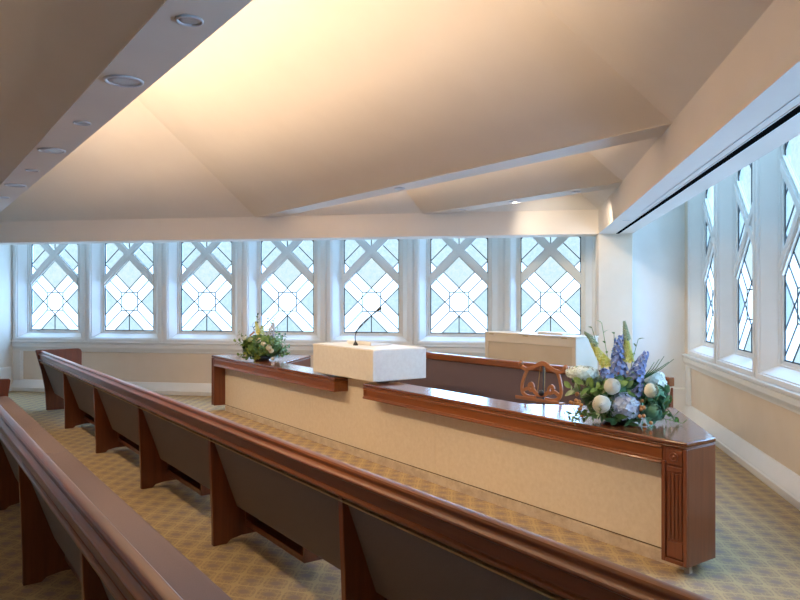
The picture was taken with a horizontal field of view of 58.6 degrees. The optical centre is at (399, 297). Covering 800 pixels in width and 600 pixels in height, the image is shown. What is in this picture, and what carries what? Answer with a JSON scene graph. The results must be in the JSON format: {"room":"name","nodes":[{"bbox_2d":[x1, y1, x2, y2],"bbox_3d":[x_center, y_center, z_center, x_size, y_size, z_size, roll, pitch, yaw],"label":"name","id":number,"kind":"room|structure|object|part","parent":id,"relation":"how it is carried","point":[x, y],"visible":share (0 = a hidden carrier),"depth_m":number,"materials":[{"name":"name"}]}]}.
{"room":"house of worship","nodes":[
{"label":"house of worship","id":0,"kind":"room"},
{"bbox_2d":[0,245,12,383],"bbox_3d":[-8.616,-0.350,6.227,0.200,4.200,15.300,0,0,10],"label":"wall","id":1,"kind":"structure","parent":0,"point":[6,350],"depth_m":13.22,"materials":[{"name":"paint"}]},
{"bbox_2d":[0,366,10,390],"bbox_3d":[-8.541,1.520,5.986,0.030,0.460,14.850,0,0,10],"label":"baseboard","id":2,"kind":"structure","parent":1,"relation":"attached to","point":[5,372],"depth_m":13.18,"materials":[{"name":"white paint"}]},
{"bbox_2d":[0,210,597,244],"bbox_3d":[-2.294,-1.738,11.553,10.620,1.625,0.430,0,0,10],"label":"soffit","id":3,"kind":"structure","parent":1,"relation":"attached to","point":[558,223],"depth_m":11.22,"materials":[{"name":"paint"}]},
{"bbox_2d":[23,351,312,382],"bbox_3d":[-1.973,-0.350,12.634,10.680,4.200,0.390,0,0,10],"label":"wall","id":4,"kind":"structure","parent":0,"point":[128,367],"depth_m":12.96,"materials":[{"name":"beige paint"}]},
{"bbox_2d":[13,350,22,379],"bbox_3d":[-7.167,1.270,13.382,0.190,0.560,0.045,0,0,10],"label":"trim","id":5,"kind":"structure","parent":4,"relation":"attached to","point":[17,354],"depth_m":13.36,"materials":[{"name":"white paint"}]},
{"bbox_2d":[12,244,85,340],"bbox_3d":[-6.498,-0.786,13.346,1.515,3.209,0.246,0,0,10],"label":"window","id":6,"kind":"structure","parent":4,"relation":"in","point":[55,262],"depth_m":13.38,"materials":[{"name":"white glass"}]},
{"bbox_3d":[-6.485,-0.786,13.418,0.980,2.808,0.001,0,0,10],"label":"glass","id":7,"kind":"part","parent":6,"relation":"part of","materials":[{"name":"clear glass"}]},
{"bbox_2d":[11,379,211,395],"bbox_3d":[-2.007,1.645,12.442,10.680,0.210,0.120,0,0,10],"label":"baseboard","id":8,"kind":"structure","parent":4,"relation":"attached to","point":[32,385],"depth_m":12.82,"materials":[{"name":"white paint"}]},
{"bbox_2d":[86,243,162,341],"bbox_3d":[-5.000,-0.786,13.084,1.515,3.209,0.246,0,0,10],"label":"window","id":9,"kind":"structure","parent":4,"relation":"in","point":[129,262],"depth_m":13.11,"materials":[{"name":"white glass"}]},
{"bbox_3d":[-4.988,-0.786,13.156,0.980,2.808,0.001,0,0,10],"label":"glass","id":10,"kind":"part","parent":9,"relation":"part of","materials":[{"name":"clear glass"}]},
{"bbox_2d":[163,241,242,342],"bbox_3d":[-3.502,-0.786,12.822,1.515,3.209,0.246,0,0,10],"label":"window","id":11,"kind":"structure","parent":4,"relation":"in","point":[206,261],"depth_m":12.85,"materials":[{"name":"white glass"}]},
{"bbox_3d":[-3.490,-0.786,12.894,0.980,2.808,0.001,0,0,10],"label":"glass","id":12,"kind":"part","parent":11,"relation":"part of","materials":[{"name":"clear glass"}]},
{"bbox_2d":[11,340,484,357],"bbox_3d":[-2.005,0.910,12.454,10.680,0.200,0.095,0,0,10],"label":"trim","id":13,"kind":"structure","parent":4,"relation":"attached to","point":[85,346],"depth_m":12.79,"materials":[{"name":"white wood"}]},
{"bbox_2d":[243,240,325,343],"bbox_3d":[-2.005,-0.786,12.560,1.515,3.209,0.246,0,0,10],"label":"window","id":14,"kind":"structure","parent":4,"relation":"in","point":[287,260],"depth_m":12.58,"materials":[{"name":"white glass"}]},
{"bbox_3d":[-1.992,-0.786,12.632,0.980,2.808,0.001,0,0,10],"label":"glass","id":15,"kind":"part","parent":14,"relation":"part of","materials":[{"name":"clear glass"}]},
{"bbox_2d":[326,239,412,344],"bbox_3d":[-0.507,-0.786,12.298,1.515,3.209,0.246,0,0,10],"label":"window","id":16,"kind":"structure","parent":4,"relation":"in","point":[371,260],"depth_m":12.32,"materials":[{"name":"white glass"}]},
{"bbox_3d":[-0.494,-0.786,12.370,0.980,2.808,0.001,0,0,10],"label":"glass","id":17,"kind":"part","parent":16,"relation":"part of","materials":[{"name":"clear glass"}]},
{"bbox_2d":[413,238,503,345],"bbox_3d":[0.991,-0.786,12.036,1.515,3.209,0.246,0,0,10],"label":"window","id":18,"kind":"structure","parent":4,"relation":"in","point":[458,259],"depth_m":12.06,"materials":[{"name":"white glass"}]},
{"bbox_3d":[1.003,-0.786,12.108,0.980,2.808,0.001,0,0,10],"label":"glass","id":19,"kind":"part","parent":18,"relation":"part of","materials":[{"name":"clear glass"}]},
{"bbox_2d":[504,236,595,335],"bbox_3d":[2.489,-0.786,11.774,1.515,3.209,0.246,0,0,10],"label":"window","id":20,"kind":"structure","parent":4,"relation":"in","point":[550,258],"depth_m":11.80,"materials":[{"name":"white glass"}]},
{"bbox_3d":[2.501,-0.786,11.846,0.980,2.808,0.001,0,0,10],"label":"glass","id":21,"kind":"part","parent":20,"relation":"part of","materials":[{"name":"glass"}]},
{"bbox_2d":[0,0,773,221],"bbox_3d":[-3.468,-2.608,4.551,10.520,2.657,13.770,0,0,10],"label":"ceiling","id":22,"kind":"structure","parent":0,"point":[288,104],"depth_m":6.57,"materials":[{"name":"paint"}]},
{"bbox_2d":[0,0,251,211],"bbox_3d":[-3.054,-1.311,6.245,0.300,0.078,14.850,0,0,-35],"label":"ceiling beam","id":23,"kind":"structure","parent":22,"relation":"attached to","point":[161,43],"depth_m":4.04,"materials":[{"name":"paint"}]},
{"bbox_2d":[4,183,26,186],"bbox_3d":[-4.358,-1.266,8.084,0.224,0.012,0.224,0,0,10],"label":"recessed light","id":24,"kind":"object","parent":23,"relation":"in","point":[8,184],"visible":1,"depth_m":8.09,"materials":[{"name":"white metal"}]},
{"bbox_2d":[25,169,38,171],"bbox_3d":[-3.677,-1.266,7.132,0.124,0.012,0.124,0,0,10],"label":"recessed light","id":25,"kind":"object","parent":23,"relation":"in","point":[28,170],"visible":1,"depth_m":7.13,"materials":[{"name":"white metal"}]},
{"bbox_2d":[37,147,65,153],"bbox_3d":[-3.013,-1.266,6.169,0.224,0.012,0.224,0,0,10],"label":"recessed light","id":26,"kind":"object","parent":23,"relation":"in","point":[44,149],"visible":1,"depth_m":6.17,"materials":[{"name":"white metal"}]},
{"bbox_2d":[73,120,90,125],"bbox_3d":[-2.315,-1.266,5.193,0.124,0.012,0.124,0,0,10],"label":"recessed light","id":27,"kind":"object","parent":23,"relation":"in","point":[77,122],"visible":1,"depth_m":5.19,"materials":[{"name":"white metal"}]},
{"bbox_2d":[103,75,143,87],"bbox_3d":[-1.622,-1.266,4.189,0.224,0.012,0.224,0,0,10],"label":"recessed light","id":28,"kind":"object","parent":23,"relation":"in","point":[126,81],"visible":1,"depth_m":4.19,"materials":[{"name":"white metal"}]},
{"bbox_2d":[175,14,203,26],"bbox_3d":[-0.964,-1.266,3.270,0.124,0.012,0.124,0,0,10],"label":"recessed light","id":29,"kind":"object","parent":23,"relation":"in","point":[185,20],"visible":1,"depth_m":3.27,"materials":[{"name":"white metal"}]},
{"bbox_2d":[256,122,671,216],"bbox_3d":[-0.034,-1.311,8.366,0.300,0.078,7.470,0,0,-35],"label":"trim","id":30,"kind":"structure","parent":22,"relation":"attached to","point":[656,131],"depth_m":6.89,"materials":[{"name":"paint"}]},
{"bbox_2d":[423,181,621,213],"bbox_3d":[1.521,-1.311,9.458,0.300,0.078,3.670,0,0,-35],"label":"trim","id":31,"kind":"structure","parent":22,"relation":"attached to","point":[615,184],"depth_m":9.10,"materials":[{"name":"paint"}]},
{"bbox_2d":[0,391,799,599],"bbox_3d":[-2.599,1.800,5.124,12.635,0.100,15.800,0,0,10],"label":"floor","id":32,"kind":"structure","parent":0,"point":[757,530],"depth_m":5.15,"materials":[{"name":"carpet"}]},
{"bbox_2d":[0,379,231,599],"bbox_3d":[-2.472,1.280,5.015,0.649,0.940,10.010,0,0,-35],"label":"pew","id":33,"kind":"object","parent":32,"relation":"on","point":[71,519],"visible":1,"depth_m":3.69,"materials":[{"name":"brown wood"}]},
{"bbox_3d":[-5.331,1.280,9.087,0.649,0.940,0.060,0,0,-35],"label":"panel","id":34,"kind":"part","parent":33,"relation":"part of","materials":[{"name":"brown wood"}]},
{"bbox_2d":[0,396,69,453],"bbox_3d":[-4.061,1.321,7.468,0.412,0.095,4.044,0,0,-35],"label":"seat cushion","id":35,"kind":"object","parent":33,"relation":"on","point":[45,441],"depth_m":6.88,"materials":[{"name":"brown fabric"}]},
{"bbox_3d":[-2.590,1.228,4.932,0.225,0.537,9.890,0,0,-35],"label":"panel","id":36,"kind":"part","parent":33,"relation":"part of","materials":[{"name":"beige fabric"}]},
{"bbox_3d":[-2.682,0.902,4.868,0.087,0.152,9.950,0,0,-35],"label":"rail","id":37,"kind":"part","parent":33,"relation":"part of","materials":[{"name":"brown wood"}]},
{"bbox_2d":[47,452,231,599],"bbox_3d":[-1.756,1.321,4.186,0.412,0.095,3.964,0,0,-35],"label":"seat cushion","id":38,"kind":"object","parent":33,"relation":"on","point":[180,573],"depth_m":3.79,"materials":[{"name":"brown fabric"}]},
{"bbox_2d":[35,348,712,599],"bbox_3d":[-1.817,1.280,6.147,0.659,0.940,12.310,0,0,-35],"label":"pew","id":39,"kind":"object","parent":32,"relation":"on","point":[388,539],"visible":1,"depth_m":3.68,"materials":[{"name":"brown wood"}]},
{"bbox_3d":[-5.338,1.280,11.159,0.659,0.940,0.060,0,0,-35],"label":"panel","id":40,"kind":"part","parent":39,"relation":"part of","materials":[{"name":"brown wood"}]},
{"bbox_2d":[212,354,715,573],"bbox_3d":[-0.077,1.310,8.051,1.240,0.879,8.135,0,0,-35],"label":"counter","id":41,"kind":"object","parent":32,"relation":"on","point":[645,491],"depth_m":5.79,"materials":[{"name":"brown wood"}]},
{"bbox_3d":[-2.878,1.300,10.982,0.011,0.725,0.113,0,0,-35],"label":"post frame","id":42,"kind":"part","parent":41,"relation":"part of","materials":[{"name":"brown wood"}]},
{"bbox_3d":[-2.750,1.300,11.072,0.301,0.726,0.113,0,0,-35],"label":"post","id":43,"kind":"part","parent":41,"relation":"part of","materials":[{"name":"brown wood"}]},
{"bbox_2d":[233,312,290,360],"bbox_3d":[-1.951,0.544,10.119,0.812,0.695,0.531,0,0,10],"label":"flower arrangement","id":44,"kind":"object","parent":41,"relation":"on","point":[260,347],"visible":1,"depth_m":10.07,"materials":[{"name":"green plant"}]},
{"bbox_3d":[-1.320,0.931,9.826,1.226,0.011,3.792,0,0,-35],"label":"moulding","id":45,"kind":"part","parent":41,"relation":"part of","materials":[{"name":"brown wood"}]},
{"bbox_2d":[212,354,347,379],"bbox_3d":[-1.320,0.910,9.826,1.234,0.030,3.800,0,0,-35],"label":"countertop","id":46,"kind":"structure","parent":41,"relation":"on","point":[280,363],"depth_m":9.63,"materials":[{"name":"brown wood"}]},
{"bbox_2d":[254,355,271,359],"bbox_3d":[-1.966,0.863,10.181,0.260,0.058,0.260,0,0,10],"label":"bowl","id":47,"kind":"object","parent":46,"relation":"on","point":[263,357],"depth_m":10.07,"materials":[{"name":"ceramic"}]},
{"bbox_3d":[-1.659,0.996,9.519,0.301,0.117,3.683,0,0,-35],"label":"rail","id":48,"kind":"part","parent":41,"relation":"part of","materials":[{"name":"brown wood"}]},
{"bbox_3d":[-1.499,1.300,10.359,0.024,0.725,1.219,0,0,10],"label":"wing panel","id":49,"kind":"part","parent":41,"relation":"part of","materials":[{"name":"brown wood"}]},
{"bbox_3d":[-1.167,1.356,8.891,0.050,0.604,5.276,0,0,-35],"label":"stone panel","id":50,"kind":"part","parent":41,"relation":"part of","materials":[{"name":"beige stone"}]},
{"bbox_2d":[313,340,425,381],"bbox_3d":[-0.367,0.681,8.002,0.683,0.378,1.290,0,0,-35],"label":"lectern","id":51,"kind":"object","parent":41,"relation":"on","point":[366,361],"visible":1,"depth_m":7.58,"materials":[{"name":"stone"}]},
{"bbox_2d":[353,307,381,345],"bbox_3d":[-0.353,0.322,7.858,0.408,0.432,0.063,0,0,37],"label":"gooseneck microphone","id":52,"kind":"object","parent":51,"relation":"on","point":[379,308],"visible":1,"depth_m":7.93,"materials":[{"name":"black plastic"}]},
{"bbox_3d":[-0.367,0.541,8.002,0.659,0.006,1.266,0,0,-35],"label":"panel","id":53,"kind":"part","parent":51,"relation":"part of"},
{"bbox_3d":[0.766,0.996,6.065,0.301,0.117,3.550,0,0,-35],"label":"rail","id":54,"kind":"part","parent":41,"relation":"part of","materials":[{"name":"brown wood"}]},
{"bbox_3d":[1.174,0.931,6.241,1.187,0.011,3.727,0,0,-35],"label":"moulding","id":55,"kind":"part","parent":41,"relation":"part of","materials":[{"name":"brown wood"}]},
{"bbox_2d":[363,381,715,447],"bbox_3d":[1.174,0.910,6.241,1.196,0.030,3.735,0,0,-35],"label":"countertop","id":56,"kind":"structure","parent":41,"relation":"on","point":[687,434],"depth_m":5.35,"materials":[{"name":"brown wood"}]},
{"bbox_3d":[1.086,1.356,5.683,0.050,0.604,2.555,0,0,-35],"label":"stone panel","id":57,"kind":"part","parent":41,"relation":"part of","materials":[{"name":"beige stone"}]},
{"bbox_2d":[563,320,686,427],"bbox_3d":[1.578,0.529,5.094,0.849,0.725,0.467,0,0,-5],"label":"flower arrangement","id":58,"kind":"object","parent":41,"relation":"on","point":[621,399],"visible":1,"depth_m":5.03,"materials":[{"name":"multicoloured plant"}]},
{"bbox_2d":[600,414,635,423],"bbox_3d":[1.579,0.856,5.129,0.280,0.073,0.280,0,0,10],"label":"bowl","id":59,"kind":"object","parent":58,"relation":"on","point":[624,421],"depth_m":5.02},
{"bbox_3d":[1.712,1.300,4.450,0.015,0.725,0.181,0,0,-35],"label":"post frame","id":60,"kind":"part","parent":41,"relation":"part of","materials":[{"name":"brown wood"}]},
{"bbox_3d":[1.840,1.300,4.540,0.296,0.726,0.181,0,0,-35],"label":"post","id":61,"kind":"part","parent":41,"relation":"part of","materials":[{"name":"brown wood"}]},
{"bbox_2d":[393,352,673,407],"bbox_3d":[0.705,1.250,8.792,0.660,1.000,5.580,0,0,-35],"label":"bench","id":62,"kind":"object","parent":32,"relation":"on","point":[500,379],"visible":0.21,"depth_m":8.65,"materials":[{"name":"brown wood"}]},
{"bbox_3d":[0.940,0.792,8.957,0.085,0.085,5.580,0,0,-35],"label":"rail","id":63,"kind":"part","parent":62,"relation":"part of","materials":[{"name":"brown wood"}]},
{"bbox_2d":[515,360,567,404],"bbox_3d":[1.333,1.176,6.711,0.494,1.147,0.497,0,0,10],"label":"music stand","id":64,"kind":"object","parent":32,"relation":"on","point":[541,393],"visible":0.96,"depth_m":6.70,"materials":[{"name":"brown wood"}]},
{"bbox_3d":[1.238,0.828,6.854,0.044,0.280,0.207,0,0,-33],"label":"lyre arm","id":65,"kind":"part","parent":64,"relation":"part of","materials":[{"name":"orange wood"}]},
{"bbox_3d":[1.425,0.828,6.588,0.044,0.280,0.207,0,0,-37],"label":"lyre arm","id":66,"kind":"part","parent":64,"relation":"part of","materials":[{"name":"orange wood"}]},
{"bbox_2d":[485,331,598,368],"bbox_3d":[1.901,1.110,9.803,0.441,1.280,1.716,0,0,-35],"label":"pipe organ","id":67,"kind":"object","parent":32,"relation":"on","point":[554,348],"visible":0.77,"depth_m":9.50,"materials":[{"name":"beige paint"}]},
{"bbox_3d":[1.736,1.143,9.688,0.011,1.013,1.576,0,0,-35],"label":"panel","id":68,"kind":"part","parent":67,"relation":"part of","materials":[{"name":"beige paint"}]},
{"bbox_3d":[1.902,0.512,9.804,0.437,0.025,1.716,0,0,-35],"label":"lid","id":69,"kind":"part","parent":67,"relation":"part of","materials":[{"name":"beige paint"}]},
{"bbox_2d":[596,233,631,371],"bbox_3d":[3.173,0.412,10.597,0.480,2.675,0.430,0,0,10],"label":"wall column","id":70,"kind":"structure","parent":0,"point":[613,251],"depth_m":10.39,"materials":[{"name":"white paint"}]},
{"bbox_2d":[632,203,685,387],"bbox_3d":[4.015,-0.350,10.490,1.255,4.200,0.250,0,0,10],"label":"wall","id":71,"kind":"structure","parent":0,"point":[658,248],"depth_m":10.40,"materials":[{"name":"white paint"}]},
{"bbox_2d":[668,387,685,411],"bbox_3d":[3.762,1.530,10.392,0.750,0.440,0.030,0,0,10],"label":"baseboard","id":72,"kind":"structure","parent":71,"relation":"attached to","point":[679,393],"depth_m":10.33,"materials":[{"name":"white paint"}]},
{"bbox_2d":[598,0,799,233],"bbox_3d":[1.978,-1.738,3.765,0.480,1.625,14.300,0,0,10],"label":"soffit","id":73,"kind":"structure","parent":71,"relation":"attached to","point":[760,75],"depth_m":4.16,"materials":[{"name":"paint"}]},
{"bbox_2d":[615,103,799,233],"bbox_3d":[2.005,-0.923,3.781,0.064,0.005,13.340,0,0,10],"label":"air vent","id":74,"kind":"object","parent":73,"relation":"attached to","point":[793,112],"visible":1,"depth_m":4.67,"materials":[{"name":"black metal"}]},
{"bbox_2d":[642,94,799,210],"bbox_3d":[1.684,-0.924,2.446,0.004,0.004,10.600,0,0,10],"label":"trim","id":75,"kind":"structure","parent":73,"relation":"attached to","point":[799,94],"depth_m":4.20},
{"bbox_2d":[685,201,799,475],"bbox_3d":[3.390,-0.350,4.990,0.390,4.200,10.800,0,0,10],"label":"wall","id":76,"kind":"structure","parent":0,"point":[773,429],"depth_m":7.69,"materials":[{"name":"beige paint"}]},
{"bbox_2d":[685,365,690,405],"bbox_3d":[4.139,1.270,10.245,0.045,0.560,0.190,0,0,10],"label":"trim","id":77,"kind":"structure","parent":76,"relation":"attached to","point":[687,369],"depth_m":10.18,"materials":[{"name":"white paint"}]},
{"bbox_2d":[688,184,715,363],"bbox_3d":[4.080,-0.786,9.387,0.246,3.209,1.515,0,0,10],"label":"window","id":78,"kind":"structure","parent":76,"relation":"in","point":[702,207],"depth_m":9.92,"materials":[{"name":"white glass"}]},
{"bbox_3d":[4.152,-0.786,9.375,0.001,2.808,0.980,0,0,10],"label":"glass","id":79,"kind":"part","parent":78,"relation":"part of","materials":[{"name":"glass"}]},
{"bbox_2d":[716,161,754,376],"bbox_3d":[3.819,-0.786,7.895,0.246,3.209,1.515,0,0,10],"label":"window","id":80,"kind":"structure","parent":76,"relation":"in","point":[735,194],"depth_m":8.39,"materials":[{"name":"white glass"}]},
{"bbox_3d":[3.891,-0.786,7.883,0.001,2.808,0.980,0,0,10],"label":"glass","id":81,"kind":"part","parent":80,"relation":"part of","materials":[{"name":"glass"}]},
{"bbox_2d":[681,405,799,510],"bbox_3d":[3.188,1.645,5.026,0.120,0.210,10.800,0,0,10],"label":"baseboard","id":82,"kind":"structure","parent":76,"relation":"attached to","point":[785,482],"depth_m":7.15,"materials":[{"name":"white paint"}]},
{"bbox_2d":[681,353,799,414],"bbox_3d":[3.201,0.910,5.024,0.095,0.200,10.800,0,0,10],"label":"trim","id":83,"kind":"structure","parent":76,"relation":"attached to","point":[786,398],"depth_m":7.31,"materials":[{"name":"white paint"}]},
{"bbox_2d":[755,135,799,392],"bbox_3d":[3.558,-0.786,6.403,0.246,3.209,1.515,0,0,10],"label":"window","id":84,"kind":"structure","parent":76,"relation":"in","point":[777,173],"depth_m":6.95,"materials":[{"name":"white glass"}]},
{"bbox_3d":[3.630,-0.786,6.390,0.001,2.808,0.980,0,0,10],"label":"glass","id":85,"kind":"part","parent":84,"relation":"part of","materials":[{"name":"glass"}]}
]}

